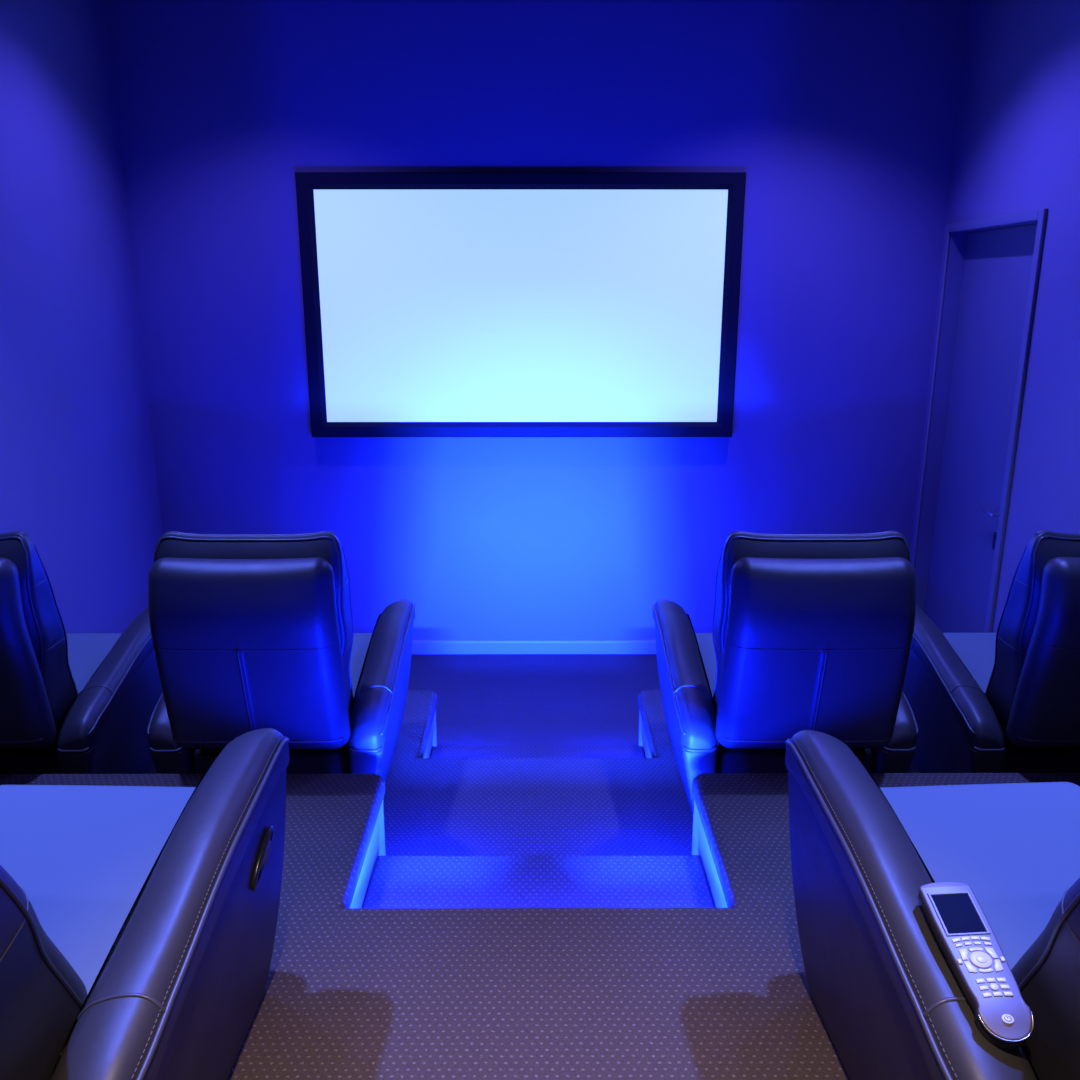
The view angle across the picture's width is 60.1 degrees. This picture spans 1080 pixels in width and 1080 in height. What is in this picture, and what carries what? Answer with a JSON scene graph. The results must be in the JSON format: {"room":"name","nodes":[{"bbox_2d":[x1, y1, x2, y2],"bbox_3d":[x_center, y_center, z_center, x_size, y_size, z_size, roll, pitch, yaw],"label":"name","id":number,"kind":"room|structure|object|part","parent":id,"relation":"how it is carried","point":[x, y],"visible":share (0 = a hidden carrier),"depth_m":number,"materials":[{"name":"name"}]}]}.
{"room":"home theater","nodes":[
{"label":"home theater","id":0,"kind":"room"},
{"bbox_2d":[0,0,162,632],"bbox_3d":[-2.353,-0.074,1.590,0.120,3.960,7.920,0,15,0],"label":"wall","id":1,"kind":"structure","parent":0,"point":[78,477],"depth_m":4.58,"materials":[{"name":"blue paint"}]},
{"bbox_2d":[408,654,659,745],"bbox_3d":[-0.008,1.207,4.268,4.780,0.100,3.620,0,15,0],"label":"floor","id":2,"kind":"structure","parent":0,"point":[483,699],"depth_m":5.28,"materials":[{"name":"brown carpet"}]},
{"bbox_2d":[145,690,919,855],"bbox_3d":[-0.007,1.171,3.511,4.580,0.360,2.176,0,15,0],"label":"platform","id":3,"kind":"object","parent":2,"relation":"on","point":[432,806],"visible":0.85,"depth_m":3.51,"materials":[{"name":"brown carpet"}]},
{"bbox_2d":[0,531,162,773],"bbox_3d":[-1.875,0.433,3.382,0.805,1.132,1.065,0,15,0],"label":"recliner","id":4,"kind":"object","parent":3,"relation":"on","point":[71,703],"visible":0.84,"depth_m":3.12,"materials":[{"name":"grey leather"}]},
{"bbox_3d":[-1.874,0.375,2.927,0.578,0.669,0.216,0,15,0],"label":"panel","id":5,"kind":"part","parent":4,"relation":"part of","materials":[{"name":"grey leather"}]},
{"bbox_2d":[0,532,77,733],"bbox_3d":[-1.874,0.308,3.109,0.586,0.745,0.356,0,15,0],"label":"cushion","id":6,"kind":"object","parent":4,"relation":"on","point":[57,693],"depth_m":3.00,"materials":[{"name":"grey leather"}]},
{"bbox_3d":[-1.875,0.554,3.618,0.568,0.189,0.670,0,15,0],"label":"seat","id":7,"kind":"part","parent":4,"relation":"part of","materials":[{"name":"grey leather"}]},
{"bbox_3d":[-1.546,0.472,3.462,0.142,0.278,0.850,0,15,0],"label":"armrest","id":8,"kind":"part","parent":4,"relation":"part of","materials":[{"name":"grey leather"}]},
{"bbox_3d":[-1.545,0.689,3.515,0.120,0.568,0.829,0,15,0],"label":"arm panel","id":9,"kind":"part","parent":4,"relation":"part of","materials":[{"name":"grey leather"}]},
{"bbox_2d":[147,531,414,781],"bbox_3d":[-0.909,0.433,3.384,0.805,1.132,1.065,0,15,0],"label":"recliner","id":10,"kind":"object","parent":3,"relation":"on","point":[250,632],"visible":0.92,"depth_m":2.89,"materials":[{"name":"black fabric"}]},
{"bbox_3d":[-1.238,0.472,3.462,0.142,0.278,0.850,0,15,0],"label":"armrest","id":11,"kind":"part","parent":10,"relation":"part of","materials":[{"name":"grey leather"}]},
{"bbox_3d":[-1.239,0.689,3.515,0.120,0.568,0.829,0,15,0],"label":"arm panel","id":12,"kind":"part","parent":10,"relation":"part of","materials":[{"name":"grey leather"}]},
{"bbox_3d":[-0.908,0.375,2.929,0.578,0.669,0.216,0,15,0],"label":"panel","id":13,"kind":"part","parent":10,"relation":"part of","materials":[{"name":"grey leather"}]},
{"bbox_2d":[154,532,352,715],"bbox_3d":[-0.908,0.308,3.111,0.586,0.745,0.356,0,15,0],"label":"cushion","id":14,"kind":"object","parent":10,"relation":"on","point":[327,546],"depth_m":2.90,"materials":[{"name":"grey leather"}]},
{"bbox_3d":[-0.909,0.553,3.620,0.568,0.189,0.670,0,15,0],"label":"seat","id":15,"kind":"part","parent":10,"relation":"part of","materials":[{"name":"grey leather"}]},
{"bbox_3d":[-0.579,0.688,3.517,0.120,0.568,0.829,0,15,0],"label":"arm panel","id":16,"kind":"part","parent":10,"relation":"part of","materials":[{"name":"grey leather"}]},
{"bbox_3d":[-0.580,0.471,3.464,0.142,0.278,0.850,0,15,0],"label":"armrest","id":17,"kind":"part","parent":10,"relation":"part of","materials":[{"name":"grey leather"}]},
{"bbox_2d":[424,710,436,757],"bbox_3d":[-0.522,1.008,4.220,0.038,0.308,0.660,0,15,0],"label":"trim","id":18,"kind":"structure","parent":3,"relation":"attached to","point":[432,741],"depth_m":4.37,"materials":[{"name":"grey paint"}]},
{"bbox_2d":[362,855,714,907],"bbox_3d":[-0.003,1.119,2.664,1.001,0.180,0.502,0,15,0],"label":"step","id":19,"kind":"structure","parent":3,"relation":"on","point":[409,881],"depth_m":2.74,"materials":[{"name":"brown carpet"}]},
{"bbox_2d":[0,773,1079,1079],"bbox_3d":[0.000,1.581,0.592,4.580,0.360,5.125,0,15,0],"label":"platform","id":20,"kind":"object","parent":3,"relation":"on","point":[350,993],"visible":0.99,"depth_m":2.11,"materials":[{"name":"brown carpet"}]},
{"bbox_2d":[0,728,288,1079],"bbox_3d":[-0.925,0.597,1.450,0.805,1.096,1.147,0,15,1],"label":"recliner","id":21,"kind":"object","parent":20,"relation":"on","point":[138,924],"visible":1,"depth_m":1.57,"materials":[{"name":"grey leather"}]},
{"bbox_2d":[0,865,87,1079],"bbox_3d":[-0.932,0.468,1.160,0.586,0.745,0.356,0,26,1],"label":"cushion","id":22,"kind":"object","parent":21,"relation":"on","point":[44,1000],"depth_m":1.25,"materials":[{"name":"grey leather"}]},
{"bbox_3d":[-0.919,0.690,1.720,0.568,0.189,0.670,0,15,1],"label":"seat","id":23,"kind":"part","parent":21,"relation":"part of","materials":[{"name":"grey leather"}]},
{"bbox_3d":[-0.593,0.827,1.609,0.120,0.568,0.829,0,15,1],"label":"arm panel","id":24,"kind":"part","parent":21,"relation":"part of","materials":[{"name":"grey leather"}]},
{"bbox_2d":[250,826,273,890],"bbox_3d":[-0.530,0.605,1.780,0.018,0.076,0.116,1,15,4],"label":"handle","id":25,"kind":"object","parent":21,"relation":"on","point":[260,852],"depth_m":1.76,"materials":[{"name":"grey metal"}]},
{"bbox_2d":[350,801,385,907],"bbox_3d":[-0.525,1.036,2.724,0.038,0.308,0.662,0,15,0],"label":"trim","id":26,"kind":"structure","parent":20,"relation":"attached to","point":[376,847],"depth_m":2.79,"materials":[{"name":"grey paint"}]},
{"bbox_2d":[692,799,727,907],"bbox_3d":[0.518,1.036,2.726,0.038,0.308,0.662,0,15,0],"label":"trim","id":27,"kind":"structure","parent":20,"relation":"attached to","point":[700,846],"depth_m":2.80,"materials":[{"name":"grey paint"}]},
{"bbox_2d":[785,730,1079,1079],"bbox_3d":[0.929,0.596,1.454,0.805,1.096,1.147,-1,15,-3],"label":"recliner","id":28,"kind":"object","parent":20,"relation":"on","point":[891,1005],"visible":0.93,"depth_m":1.62,"materials":[{"name":"grey leather"}]},
{"bbox_3d":[0.593,0.829,1.602,0.120,0.568,0.829,-1,15,-3],"label":"arm panel","id":29,"kind":"part","parent":28,"relation":"part of","materials":[{"name":"grey leather"}]},
{"bbox_2d":[918,882,1033,1048],"bbox_3d":[0.627,0.606,1.349,0.080,0.098,0.242,0,15,-1],"label":"remote control","id":30,"kind":"object","parent":28,"relation":"on","point":[953,912],"visible":1,"depth_m":1.33,"materials":[{"name":"silver metal"}]},
{"bbox_3d":[0.914,0.689,1.724,0.568,0.189,0.670,-1,15,-3],"label":"seat","id":31,"kind":"part","parent":28,"relation":"part of","materials":[{"name":"grey leather"}]},
{"bbox_2d":[1011,877,1079,1079],"bbox_3d":[0.944,0.467,1.165,0.586,0.745,0.356,-1,26,-3],"label":"cushion","id":32,"kind":"object","parent":28,"relation":"on","point":[1047,976],"depth_m":1.25,"materials":[{"name":"grey leather"}]},
{"bbox_2d":[638,712,650,757],"bbox_3d":[0.501,1.008,4.222,0.038,0.308,0.660,0,15,0],"label":"trim","id":33,"kind":"structure","parent":3,"relation":"attached to","point":[643,742],"depth_m":4.35,"materials":[{"name":"grey paint"}]},
{"bbox_2d":[652,531,918,817],"bbox_3d":[0.861,0.432,3.388,0.805,1.132,1.065,0,15,0],"label":"recliner","id":34,"kind":"object","parent":3,"relation":"on","point":[814,632],"visible":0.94,"depth_m":2.90,"materials":[{"name":"grey leather"}]},
{"bbox_3d":[0.532,0.471,3.466,0.142,0.278,0.850,0,15,0],"label":"armrest","id":35,"kind":"part","parent":34,"relation":"part of","materials":[{"name":"grey leather"}]},
{"bbox_3d":[0.531,0.688,3.519,0.120,0.568,0.829,0,15,0],"label":"arm panel","id":36,"kind":"part","parent":34,"relation":"part of","materials":[{"name":"grey leather"}]},
{"bbox_3d":[0.861,0.552,3.623,0.568,0.189,0.670,0,15,0],"label":"seat","id":37,"kind":"part","parent":34,"relation":"part of","materials":[{"name":"grey leather"}]},
{"bbox_2d":[714,531,909,714],"bbox_3d":[0.862,0.307,3.115,0.586,0.745,0.356,0,15,0],"label":"cushion","id":38,"kind":"object","parent":34,"relation":"on","point":[738,545],"depth_m":2.90,"materials":[{"name":"grey leather"}]},
{"bbox_3d":[0.862,0.374,2.933,0.578,0.669,0.216,0,15,0],"label":"panel","id":39,"kind":"part","parent":34,"relation":"part of","materials":[{"name":"grey leather"}]},
{"bbox_3d":[1.191,0.687,3.521,0.120,0.568,0.829,0,15,0],"label":"arm panel","id":40,"kind":"part","parent":34,"relation":"part of","materials":[{"name":"grey leather"}]},
{"bbox_3d":[1.190,0.470,3.467,0.142,0.278,0.850,0,15,0],"label":"armrest","id":41,"kind":"part","parent":34,"relation":"part of","materials":[{"name":"grey leather"}]},
{"bbox_2d":[903,531,1079,772],"bbox_3d":[1.819,0.431,3.390,0.805,1.132,1.065,0,15,0],"label":"recliner","id":42,"kind":"object","parent":3,"relation":"on","point":[1007,700],"visible":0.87,"depth_m":3.09,"materials":[{"name":"grey leather"}]},
{"bbox_3d":[1.489,0.687,3.521,0.120,0.568,0.829,0,15,0],"label":"arm panel","id":43,"kind":"part","parent":42,"relation":"part of","materials":[{"name":"grey leather"}]},
{"bbox_3d":[1.490,0.470,3.468,0.142,0.278,0.850,0,15,0],"label":"armrest","id":44,"kind":"part","parent":42,"relation":"part of","materials":[{"name":"grey leather"}]},
{"bbox_3d":[1.819,0.552,3.625,0.568,0.189,0.670,0,15,0],"label":"seat","id":45,"kind":"part","parent":42,"relation":"part of","materials":[{"name":"grey leather"}]},
{"bbox_2d":[985,531,1079,732],"bbox_3d":[1.820,0.306,3.117,0.586,0.745,0.356,0,15,0],"label":"cushion","id":46,"kind":"object","parent":42,"relation":"on","point":[1005,691],"depth_m":2.99,"materials":[{"name":"grey leather"}]},
{"bbox_3d":[1.820,0.373,2.935,0.578,0.669,0.216,0,15,0],"label":"panel","id":47,"kind":"part","parent":42,"relation":"part of","materials":[{"name":"grey leather"}]},
{"bbox_2d":[430,746,644,757],"bbox_3d":[-0.010,1.096,4.138,0.981,0.180,0.454,0,15,0],"label":"step","id":48,"kind":"structure","parent":2,"relation":"on","point":[437,751],"depth_m":4.26,"materials":[{"name":"brown carpet"}]},
{"bbox_2d":[105,0,969,639],"bbox_3d":[-0.012,-1.116,5.478,4.820,3.960,0.120,0,15,0],"label":"wall","id":49,"kind":"structure","parent":0,"point":[839,117],"depth_m":5.27,"materials":[{"name":"blue paint"}]},
{"bbox_2d":[295,172,745,436],"bbox_3d":[-0.106,-1.316,5.330,2.472,1.460,0.062,0,15,0],"label":"projection screen","id":50,"kind":"object","parent":49,"relation":"attached to","point":[436,304],"visible":1,"depth_m":5.31,"materials":[{"name":"white fabric"}]},
{"bbox_2d":[412,640,655,653],"bbox_3d":[-0.012,0.674,5.887,4.580,0.090,0.016,0,15,0],"label":"baseboard","id":51,"kind":"structure","parent":49,"relation":"attached to","point":[418,646],"depth_m":5.88,"materials":[{"name":"grey paint"}]},
{"bbox_2d":[946,0,1079,632],"bbox_3d":[2.347,-0.077,1.600,0.120,3.960,7.920,0,15,0],"label":"wall","id":52,"kind":"structure","parent":0,"point":[1017,142],"depth_m":4.27,"materials":[{"name":"blue paint"}]},
{"bbox_2d":[910,208,1047,632],"bbox_3d":[2.339,-0.381,5.029,0.160,2.573,1.054,0,15,0],"label":"door","id":53,"kind":"structure","parent":52,"relation":"in","point":[990,266],"depth_m":5.08,"materials":[{"name":"grey paint"}]},
{"bbox_3d":[2.334,-0.139,4.828,0.062,0.052,0.152,0,15,0],"label":"handle","id":54,"kind":"part","parent":53,"relation":"part of","materials":[{"name":"silver metal"}]},
{"bbox_3d":[2.362,0.008,4.840,0.008,0.090,0.055,0,15,0],"label":"lock plate","id":55,"kind":"part","parent":53,"relation":"part of","materials":[{"name":"grey"}]}
]}

